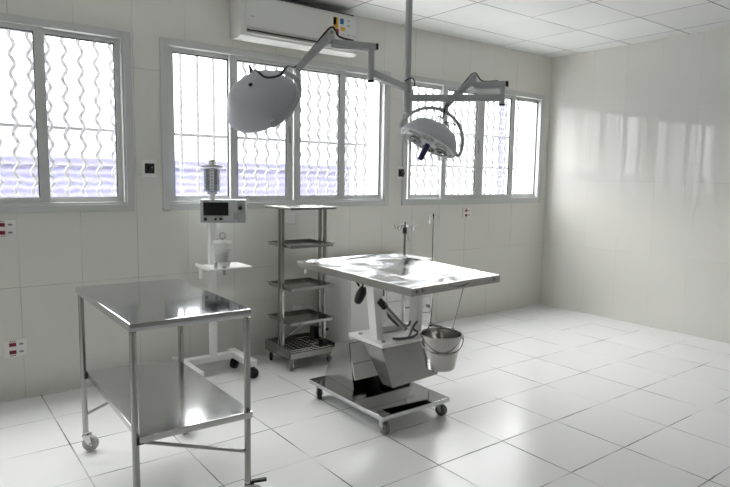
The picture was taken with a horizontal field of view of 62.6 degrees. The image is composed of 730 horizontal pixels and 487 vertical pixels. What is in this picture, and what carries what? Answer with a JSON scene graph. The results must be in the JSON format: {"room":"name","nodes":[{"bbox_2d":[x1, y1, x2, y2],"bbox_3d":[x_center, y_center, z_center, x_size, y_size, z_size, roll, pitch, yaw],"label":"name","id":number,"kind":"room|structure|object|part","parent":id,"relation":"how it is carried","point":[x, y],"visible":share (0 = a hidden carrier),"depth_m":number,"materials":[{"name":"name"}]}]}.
{"room":"operating room","nodes":[
{"label":"operating room","id":0,"kind":"room"},
{"bbox_2d":[0,0,551,401],"bbox_3d":[-0.887,-0.519,4.928,7.500,2.900,0.150,-4,8,-37],"label":"wall","id":1,"kind":"structure","parent":0,"point":[51,255],"depth_m":4.58,"materials":[{"name":"tile"}]},
{"bbox_2d":[0,220,16,237],"bbox_3d":[-2.292,-0.094,3.810,0.135,0.112,0.013,-4,8,-37],"label":"wall socket","id":2,"kind":"object","parent":1,"relation":"attached to","point":[7,227],"visible":1,"depth_m":3.82,"materials":[{"name":"white plastic"}]},
{"bbox_2d":[3,338,27,357],"bbox_3d":[-2.280,0.683,3.914,0.135,0.112,0.013,-4,8,-37],"label":"wall socket","id":3,"kind":"object","parent":1,"relation":"attached to","point":[18,347],"visible":1,"depth_m":3.91,"materials":[{"name":"white plastic"}]},
{"bbox_2d":[9,350,16,354],"bbox_3d":[-2.292,0.709,3.904,0.040,0.025,0.005,-4,8,-37],"label":"socket","id":4,"kind":"object","parent":3,"relation":"attached to","point":[11,352],"depth_m":3.90,"materials":[{"name":"red plastic"}]},
{"bbox_2d":[0,29,116,196],"bbox_3d":[-2.630,-0.819,3.741,2.205,1.301,0.128,-4,8,-37],"label":"window grille","id":5,"kind":"object","parent":1,"relation":"in","point":[10,49],"visible":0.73,"depth_m":4.17,"materials":[{"name":"grey metal"}]},
{"bbox_2d":[0,12,134,213],"bbox_3d":[-2.531,-0.795,3.612,2.165,1.236,0.124,-4,8,-37],"label":"window","id":6,"kind":"structure","parent":1,"relation":"in","point":[124,200],"depth_m":4.01,"materials":[{"name":"white metal"}]},
{"bbox_3d":[-2.297,-0.814,3.752,0.551,1.130,0.028,-4,8,-37],"label":"sash","id":7,"kind":"part","parent":6,"relation":"part of","materials":[{"name":"white metal"}]},
{"bbox_3d":[-1.922,-0.843,4.071,0.503,1.130,0.028,-4,8,-37],"label":"sash","id":8,"kind":"part","parent":6,"relation":"part of","materials":[{"name":"clear glass"}]},
{"bbox_2d":[142,160,155,176],"bbox_3d":[-1.547,-0.539,4.308,0.098,0.122,0.036,-4,8,-37],"label":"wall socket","id":9,"kind":"object","parent":1,"relation":"attached to","point":[148,166],"visible":1,"depth_m":4.30,"materials":[{"name":"white"}]},
{"bbox_3d":[-1.539,-0.537,4.305,0.060,0.060,0.018,-4,8,-37],"label":"knob","id":10,"kind":"part","parent":9,"relation":"part of","materials":[{"name":"black plastic"}]},
{"bbox_2d":[174,53,226,195],"label":"window grille","id":11,"kind":"object","parent":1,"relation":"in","point":[197,135],"depth_m":4.75,"materials":[{"name":"grey metal"}]},
{"bbox_2d":[159,37,390,209],"bbox_3d":[-0.655,-0.921,5.022,2.135,1.236,0.124,-4,8,-37],"label":"window","id":12,"kind":"structure","parent":1,"relation":"in","point":[167,46],"depth_m":4.95,"materials":[{"name":"white metal"}]},
{"bbox_3d":[-1.249,-0.888,4.577,0.495,1.130,0.028,-4,8,-37],"label":"sash","id":13,"kind":"part","parent":12,"relation":"part of","materials":[{"name":"white metal"}]},
{"bbox_3d":[-0.834,-0.912,4.852,0.560,1.130,0.028,-4,8,-37],"label":"sash","id":14,"kind":"part","parent":12,"relation":"part of","materials":[{"name":"white metal"}]},
{"bbox_2d":[238,124,284,195],"label":"window grille","id":15,"kind":"object","parent":12,"relation":"in","point":[245,137],"depth_m":5.13,"materials":[{"name":"grey metal"}]},
{"bbox_3d":[-0.393,-0.942,5.183,0.521,1.130,0.028,-4,8,-37],"label":"sash","id":16,"kind":"part","parent":12,"relation":"part of","materials":[{"name":"white metal"}]},
{"bbox_3d":[-0.025,-0.970,5.497,0.468,1.130,0.028,-4,8,-37],"label":"sash","id":17,"kind":"part","parent":12,"relation":"part of","materials":[{"name":"clear glass"}]},
{"bbox_2d":[284,211,295,224],"bbox_3d":[-0.634,-0.215,5.056,0.125,0.115,0.011,-4,8,-37],"label":"wall plate","id":18,"kind":"object","parent":1,"relation":"attached to","point":[289,216],"visible":0.8,"depth_m":5.05,"materials":[{"name":"white plastic"}]},
{"bbox_2d":[229,0,358,57],"bbox_3d":[-0.540,-1.732,4.814,1.077,0.341,0.214,-4,8,-37],"label":"air conditioner","id":19,"kind":"object","parent":1,"relation":"attached to","point":[279,23],"visible":0.84,"depth_m":4.66,"materials":[{"name":"white plastic"}]},
{"bbox_3d":[-0.474,-1.752,4.738,1.022,0.226,0.012,-4,8,-37],"label":"panel","id":20,"kind":"part","parent":19,"relation":"part of","materials":[{"name":"white plastic"}]},
{"bbox_2d":[280,0,353,15],"bbox_3d":[-0.542,-1.898,4.802,1.017,0.008,0.140,-4,8,-37],"label":"grille","id":21,"kind":"object","parent":19,"relation":"attached to","point":[285,1],"depth_m":4.82,"materials":[{"name":"white plastic"}]},
{"bbox_2d":[291,302,302,310],"bbox_3d":[-0.588,0.562,5.186,0.120,0.095,0.011,-4,8,-37],"label":"wall plate","id":22,"kind":"object","parent":1,"relation":"attached to","point":[296,306],"visible":0.55,"depth_m":5.18,"materials":[{"name":"white plastic"}]},
{"bbox_2d":[300,71,337,194],"label":"window grille","id":23,"kind":"object","parent":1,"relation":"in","point":[308,141],"depth_m":5.46,"materials":[{"name":"grey metal"}]},
{"bbox_2d":[344,77,372,194],"label":"window grille","id":24,"kind":"object","parent":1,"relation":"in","point":[347,144],"depth_m":5.70,"materials":[{"name":"grey metal"}]},
{"bbox_2d":[396,166,404,178],"bbox_3d":[0.348,-0.674,5.730,0.098,0.122,0.036,-4,8,-37],"label":"light switch","id":25,"kind":"object","parent":1,"relation":"attached to","point":[400,172],"visible":1,"depth_m":5.72,"materials":[{"name":"white plastic"}]},
{"bbox_2d":[410,145,438,194],"label":"window grille","id":26,"kind":"object","parent":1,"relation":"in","point":[417,164],"depth_m":6.28,"materials":[{"name":"grey metal"}]},
{"bbox_2d":[445,102,475,193],"label":"window grille","id":27,"kind":"object","parent":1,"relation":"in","point":[466,166],"depth_m":6.58,"materials":[{"name":"grey metal"}]},
{"bbox_2d":[463,208,470,217],"bbox_3d":[1.077,-0.324,6.341,0.115,0.105,0.013,-4,8,-37],"label":"wall socket","id":28,"kind":"object","parent":1,"relation":"attached to","point":[466,211],"visible":1,"depth_m":6.34,"materials":[{"name":"white plastic"}]},
{"bbox_2d":[401,75,545,204],"bbox_3d":[1.189,-1.044,6.407,2.155,1.236,0.124,-4,8,-37],"label":"window","id":29,"kind":"structure","parent":1,"relation":"in","point":[539,101],"depth_m":6.40,"materials":[{"name":"white metal"}]},
{"bbox_3d":[0.608,-1.013,5.972,0.470,1.130,0.028,-4,8,-37],"label":"sash","id":30,"kind":"part","parent":29,"relation":"part of","materials":[{"name":"clear glass"}]},
{"bbox_3d":[0.994,-1.034,6.225,0.562,1.130,0.028,-4,8,-37],"label":"sash","id":31,"kind":"part","parent":29,"relation":"part of","materials":[{"name":"clear glass"}]},
{"bbox_2d":[483,99,509,193],"label":"window grille","id":32,"kind":"object","parent":29,"relation":"in","point":[492,135],"depth_m":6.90,"materials":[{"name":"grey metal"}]},
{"bbox_3d":[1.437,-1.064,6.558,0.548,1.130,0.028,-4,8,-37],"label":"sash","id":33,"kind":"part","parent":29,"relation":"part of","materials":[{"name":"white metal"}]},
{"bbox_3d":[1.834,-1.095,6.894,0.472,1.130,0.028,-4,8,-37],"label":"sash","id":34,"kind":"part","parent":29,"relation":"part of","materials":[{"name":"white metal"}]},
{"bbox_2d":[513,100,525,193],"label":"window grille","id":35,"kind":"object","parent":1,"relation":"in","point":[516,138],"depth_m":7.12,"materials":[{"name":"grey metal"}]},
{"bbox_2d":[0,304,729,486],"bbox_3d":[0.814,1.248,2.822,7.800,0.100,5.877,-4,8,-37],"label":"floor","id":36,"kind":"structure","parent":0,"point":[541,395],"depth_m":3.61,"materials":[{"name":"tile"}]},
{"bbox_2d":[75,279,266,486],"bbox_3d":[-0.989,0.701,2.946,0.591,0.904,1.046,-4,8,-37],"label":"trolley","id":37,"kind":"object","parent":36,"relation":"on","point":[159,400],"visible":1,"depth_m":2.73,"materials":[{"name":"grey metal"}]},
{"bbox_3d":[-1.495,0.635,3.181,0.029,0.760,0.029,-4,8,-37],"label":"leg","id":38,"kind":"part","parent":37,"relation":"part of","materials":[{"name":"silver metal"}]},
{"bbox_3d":[-0.924,0.728,2.410,0.029,0.760,0.029,-4,8,-37],"label":"leg","id":39,"kind":"part","parent":37,"relation":"part of","materials":[{"name":"silver metal"}]},
{"bbox_2d":[86,360,252,443],"bbox_3d":[-1.000,0.725,2.929,0.488,0.030,1.019,-4,8,-37],"label":"shelf","id":40,"kind":"object","parent":37,"relation":"attached to","point":[174,399],"depth_m":2.79,"materials":[{"name":"grey metal"}]},
{"bbox_3d":[-1.040,0.619,3.390,0.029,0.760,0.029,-4,8,-37],"label":"leg","id":41,"kind":"part","parent":37,"relation":"part of","materials":[{"name":"silver metal"}]},
{"bbox_3d":[-0.528,0.703,2.693,0.029,0.760,0.029,-4,8,-37],"label":"leg","id":42,"kind":"part","parent":37,"relation":"part of","materials":[{"name":"silver metal"}]},
{"bbox_3d":[-0.495,1.084,2.742,0.090,0.021,0.022,0,6,-11],"label":"brake lever","id":43,"kind":"part","parent":37,"relation":"part of","materials":[{"name":"black plastic"}]},
{"bbox_2d":[172,160,258,377],"bbox_3d":[-1.072,0.198,4.336,0.527,1.598,0.450,-4,8,-37],"label":"machine","id":44,"kind":"object","parent":36,"relation":"on","point":[213,211],"visible":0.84,"depth_m":4.33,"materials":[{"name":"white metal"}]},
{"bbox_3d":[-1.106,-0.559,4.332,0.160,0.017,0.160,-4,8,-37],"label":"bellow lid","id":45,"kind":"part","parent":44,"relation":"part of","materials":[{"name":"grey plastic"}]},
{"bbox_2d":[213,240,231,266],"bbox_3d":[-1.026,0.071,4.324,0.132,0.192,0.132,-4,8,-37],"label":"canister","id":46,"kind":"object","parent":44,"relation":"on","point":[222,257],"depth_m":4.28,"materials":[{"name":"white plastic"}]},
{"bbox_2d":[200,199,246,222],"bbox_3d":[-1.033,-0.240,4.394,0.320,0.166,0.150,0,6,-8],"label":"monitor","id":47,"kind":"object","parent":44,"relation":"on","point":[211,210],"depth_m":4.32,"materials":[{"name":"grey plastic"}]},
{"bbox_2d":[195,262,252,278],"bbox_3d":[-1.028,0.199,4.376,0.335,0.110,0.260,-4,8,-37],"label":"tray","id":48,"kind":"object","parent":44,"relation":"on","point":[212,268],"depth_m":4.31,"materials":[{"name":"white metal"}]},
{"bbox_2d":[234,212,238,219],"bbox_3d":[-0.930,-0.199,4.337,0.036,0.056,0.006,0,6,-8],"label":"speaker grille","id":49,"kind":"object","parent":44,"relation":"attached to","point":[236,214],"depth_m":4.33,"materials":[{"name":"grey plastic"}]},
{"bbox_2d":[265,204,336,370],"bbox_3d":[-0.505,0.328,4.800,0.454,1.256,0.423,-4,8,-37],"label":"shelf rack","id":50,"kind":"object","parent":36,"relation":"on","point":[290,347],"visible":0.95,"depth_m":4.79,"materials":[{"name":"silver metal"}]},
{"bbox_3d":[-0.663,0.304,4.666,0.022,1.148,0.022,-4,8,-37],"label":"post","id":51,"kind":"part","parent":50,"relation":"part of","materials":[{"name":"silver metal"}]},
{"bbox_3d":[-0.636,0.309,4.630,0.022,1.148,0.022,-4,8,-37],"label":"post","id":52,"kind":"part","parent":50,"relation":"part of","materials":[{"name":"silver metal"}]},
{"bbox_2d":[265,332,334,360],"bbox_3d":[-0.526,0.826,4.856,0.415,0.077,0.405,-4,8,-37],"label":"tray","id":53,"kind":"object","parent":50,"relation":"on","point":[307,344],"depth_m":4.82,"materials":[{"name":"silver metal"}]},
{"bbox_2d":[267,308,333,325],"bbox_3d":[-0.519,0.593,4.833,0.404,0.026,0.385,-4,8,-37],"label":"tray","id":54,"kind":"object","parent":50,"relation":"on","point":[302,316],"depth_m":4.85,"materials":[{"name":"silver metal"}]},
{"bbox_2d":[267,277,333,291],"bbox_3d":[-0.515,0.327,4.804,0.404,0.026,0.385,-4,8,-37],"label":"tray","id":55,"kind":"object","parent":50,"relation":"on","point":[308,283],"depth_m":4.81,"materials":[{"name":"silver metal"}]},
{"bbox_2d":[267,239,334,248],"bbox_3d":[-0.510,0.001,4.768,0.404,0.026,0.385,-4,8,-37],"label":"tray","id":56,"kind":"object","parent":50,"relation":"on","point":[295,243],"depth_m":4.76,"materials":[{"name":"silver metal"}]},
{"bbox_3d":[-0.509,-0.286,4.734,0.415,0.020,0.405,-4,8,-37],"label":"shelf","id":57,"kind":"part","parent":50,"relation":"part of","materials":[{"name":"silver metal"}]},
{"bbox_3d":[-0.372,0.280,4.928,0.022,1.148,0.022,-4,8,-37],"label":"post","id":58,"kind":"part","parent":50,"relation":"part of","materials":[{"name":"silver metal"}]},
{"bbox_3d":[-0.330,0.287,4.873,0.022,1.148,0.022,-4,8,-37],"label":"post","id":59,"kind":"part","parent":50,"relation":"part of","materials":[{"name":"silver metal"}]},
{"bbox_2d":[321,253,433,343],"bbox_3d":[0.101,0.523,5.305,0.917,0.778,0.498,-4,8,-37],"label":"sink","id":60,"kind":"object","parent":36,"relation":"on","point":[349,316],"visible":0.17,"depth_m":5.00,"materials":[{"name":"silver metal"}]},
{"bbox_3d":[0.025,0.524,4.963,0.367,0.656,0.019,-4,8,-37],"label":"door","id":61,"kind":"part","parent":60,"relation":"part of","materials":[{"name":"white metal"}]},
{"bbox_3d":[0.384,0.439,5.225,0.519,0.082,0.019,-4,8,-37],"label":"drawer","id":62,"kind":"part","parent":60,"relation":"part of","materials":[{"name":"white metal"}]},
{"bbox_3d":[0.382,0.553,5.238,0.519,0.132,0.019,-4,8,-37],"label":"drawer","id":63,"kind":"part","parent":60,"relation":"part of","materials":[{"name":"white metal"}]},
{"bbox_3d":[0.380,0.725,5.256,0.519,0.196,0.019,-4,8,-37],"label":"drawer","id":64,"kind":"part","parent":60,"relation":"part of","materials":[{"name":"white metal"}]},
{"bbox_2d":[426,213,438,312],"bbox_3d":[0.571,0.177,5.281,0.064,0.885,0.167,5,8,34],"label":"pole","id":65,"kind":"object","parent":60,"relation":"attached to","point":[431,220],"visible":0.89,"depth_m":5.24,"materials":[{"name":"silver metal"}]},
{"bbox_2d":[297,253,499,433],"bbox_3d":[0.196,0.603,3.989,0.853,0.908,1.253,-4,8,-37],"label":"examination table","id":66,"kind":"object","parent":36,"relation":"on","point":[375,372],"visible":0.99,"depth_m":3.78,"materials":[{"name":"silver metal"}]},
{"bbox_3d":[0.102,0.754,4.023,0.484,0.218,0.100,-4,8,-37],"label":"panel","id":67,"kind":"part","parent":66,"relation":"part of","materials":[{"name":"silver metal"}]},
{"bbox_3d":[0.059,0.404,3.675,0.093,0.368,0.072,-4,8,-37],"label":"post","id":68,"kind":"part","parent":66,"relation":"part of","materials":[{"name":"silver metal"}]},
{"bbox_3d":[0.077,0.958,3.925,0.547,0.028,0.797,-4,8,-37],"label":"plate","id":69,"kind":"part","parent":66,"relation":"part of","materials":[{"name":"white metal"}]},
{"bbox_3d":[0.210,0.583,3.850,0.530,0.024,0.350,-4,8,-37],"label":"column plate","id":70,"kind":"part","parent":66,"relation":"part of","materials":[{"name":"white metal"}]},
{"bbox_3d":[0.332,0.386,3.881,0.067,0.368,0.072,-4,8,-37],"label":"post","id":71,"kind":"part","parent":66,"relation":"part of","materials":[{"name":"silver metal"}]},
{"bbox_2d":[418,288,463,371],"bbox_3d":[0.442,0.489,3.452,0.262,0.467,0.250,-4,8,-37],"label":"bucket","id":72,"kind":"object","parent":66,"relation":"hanging from","point":[440,345],"visible":1,"depth_m":3.39,"materials":[{"name":"silver metal"}]},
{"bbox_3d":[0.448,0.489,3.513,0.131,0.035,0.012,2,6,11],"label":"hanging rod","id":73,"kind":"part","parent":72,"relation":"part of","materials":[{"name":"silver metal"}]},
{"bbox_2d":[394,222,416,322],"bbox_3d":[0.303,0.391,4.870,0.351,1.138,0.344,-4,8,-37],"label":"stand","id":74,"kind":"object","parent":36,"relation":"on","point":[406,229],"visible":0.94,"depth_m":4.82,"materials":[{"name":"silver metal"}]},
{"bbox_2d":[287,0,729,57],"bbox_3d":[0.860,-1.734,2.495,7.800,0.100,5.877,-4,8,-37],"label":"ceiling","id":75,"kind":"structure","parent":0,"point":[548,28],"depth_m":5.28,"materials":[{"name":"white tile"}]},
{"bbox_2d":[226,0,508,160],"bbox_3d":[0.033,-1.137,3.377,1.756,1.305,0.576,-4,8,-37],"label":"light","id":76,"kind":"object","parent":75,"relation":"hanging from","point":[261,100],"visible":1,"depth_m":3.21,"materials":[{"name":"grey metal"}]},
{"bbox_3d":[-0.340,-0.847,3.038,0.037,0.101,0.209,0,6,-8],"label":"yoke stem","id":77,"kind":"part","parent":76,"relation":"part of","materials":[{"name":"grey metal"}]},
{"bbox_3d":[-0.262,-1.012,3.143,0.216,0.236,0.030,-1,6,-14],"label":"spring arm","id":78,"kind":"part","parent":76,"relation":"part of","materials":[{"name":"grey metal"}]},
{"bbox_3d":[-0.062,-1.061,3.200,0.249,0.034,0.036,-1,7,-20],"label":"arm","id":79,"kind":"part","parent":76,"relation":"part of","materials":[{"name":"grey metal"}]},
{"bbox_3d":[0.033,-0.979,3.244,0.035,0.189,0.035,-4,8,-37],"label":"pivot post","id":80,"kind":"part","parent":76,"relation":"part of","materials":[{"name":"grey metal"}]},
{"bbox_3d":[0.146,-0.947,3.504,0.040,0.042,0.557,4,7,24],"label":"horizontal arm","id":81,"kind":"part","parent":76,"relation":"part of","materials":[{"name":"grey metal"}]},
{"bbox_3d":[0.370,-0.575,3.766,0.082,0.113,0.037,-1,7,-20],"label":"handle","id":82,"kind":"part","parent":76,"relation":"part of","materials":[{"name":"blue plastic"}]},
{"bbox_3d":[0.398,-0.630,3.770,0.303,0.167,0.337,-4,8,-37],"label":"plate","id":83,"kind":"part","parent":76,"relation":"part of","materials":[{"name":"grey metal"}]},
{"bbox_3d":[0.399,-0.629,3.770,0.062,0.041,0.067,-4,8,-37],"label":"handle","id":84,"kind":"part","parent":76,"relation":"part of","materials":[{"name":"grey"}]},
{"bbox_3d":[0.563,-0.907,3.742,0.571,0.042,0.040,2,6,7],"label":"horizontal arm","id":85,"kind":"part","parent":76,"relation":"part of","materials":[{"name":"grey metal"}]},
{"bbox_3d":[0.604,-0.961,3.756,0.200,0.209,0.030,0,6,-4],"label":"spring arm","id":86,"kind":"part","parent":76,"relation":"part of","materials":[{"name":"grey metal"}]},
{"bbox_3d":[0.774,-0.988,3.725,0.200,0.034,0.036,3,7,19],"label":"arm","id":87,"kind":"part","parent":76,"relation":"part of","materials":[{"name":"grey metal"}]},
{"bbox_3d":[0.847,-0.932,3.705,0.035,0.138,0.035,-4,8,-37],"label":"pivot post","id":88,"kind":"part","parent":76,"relation":"part of","materials":[{"name":"grey metal"}]},
{"bbox_2d":[541,27,729,342],"bbox_3d":[3.890,-0.448,4.953,0.150,2.900,5.877,-4,8,-37],"label":"wall","id":89,"kind":"structure","parent":0,"point":[637,221],"depth_m":6.17,"materials":[{"name":"tile"}]},
{"label":"outside","id":90,"kind":"structure","parent":0,"visible":0},
{"bbox_3d":[-3.366,0.633,10.581,30.000,0.100,11.573,-4,8,-37],"label":"ground","id":91,"kind":"structure","parent":90,"visible":0},
{"bbox_2d":[0,164,349,196],"bbox_3d":[-7.173,0.198,4.939,17.200,1.880,0.150,-4,8,-37],"label":"wall","id":92,"kind":"structure","parent":91,"relation":"on","point":[190,174],"depth_m":8.20,"materials":[{"name":"blue"}]},
{"bbox_2d":[0,155,351,171],"bbox_3d":[-7.157,-0.787,4.830,17.200,0.098,0.230,-4,8,-37],"label":"trim","id":93,"kind":"structure","parent":92,"relation":"on","point":[7,159],"depth_m":8.16,"materials":[{"name":"blue"}]}
]}

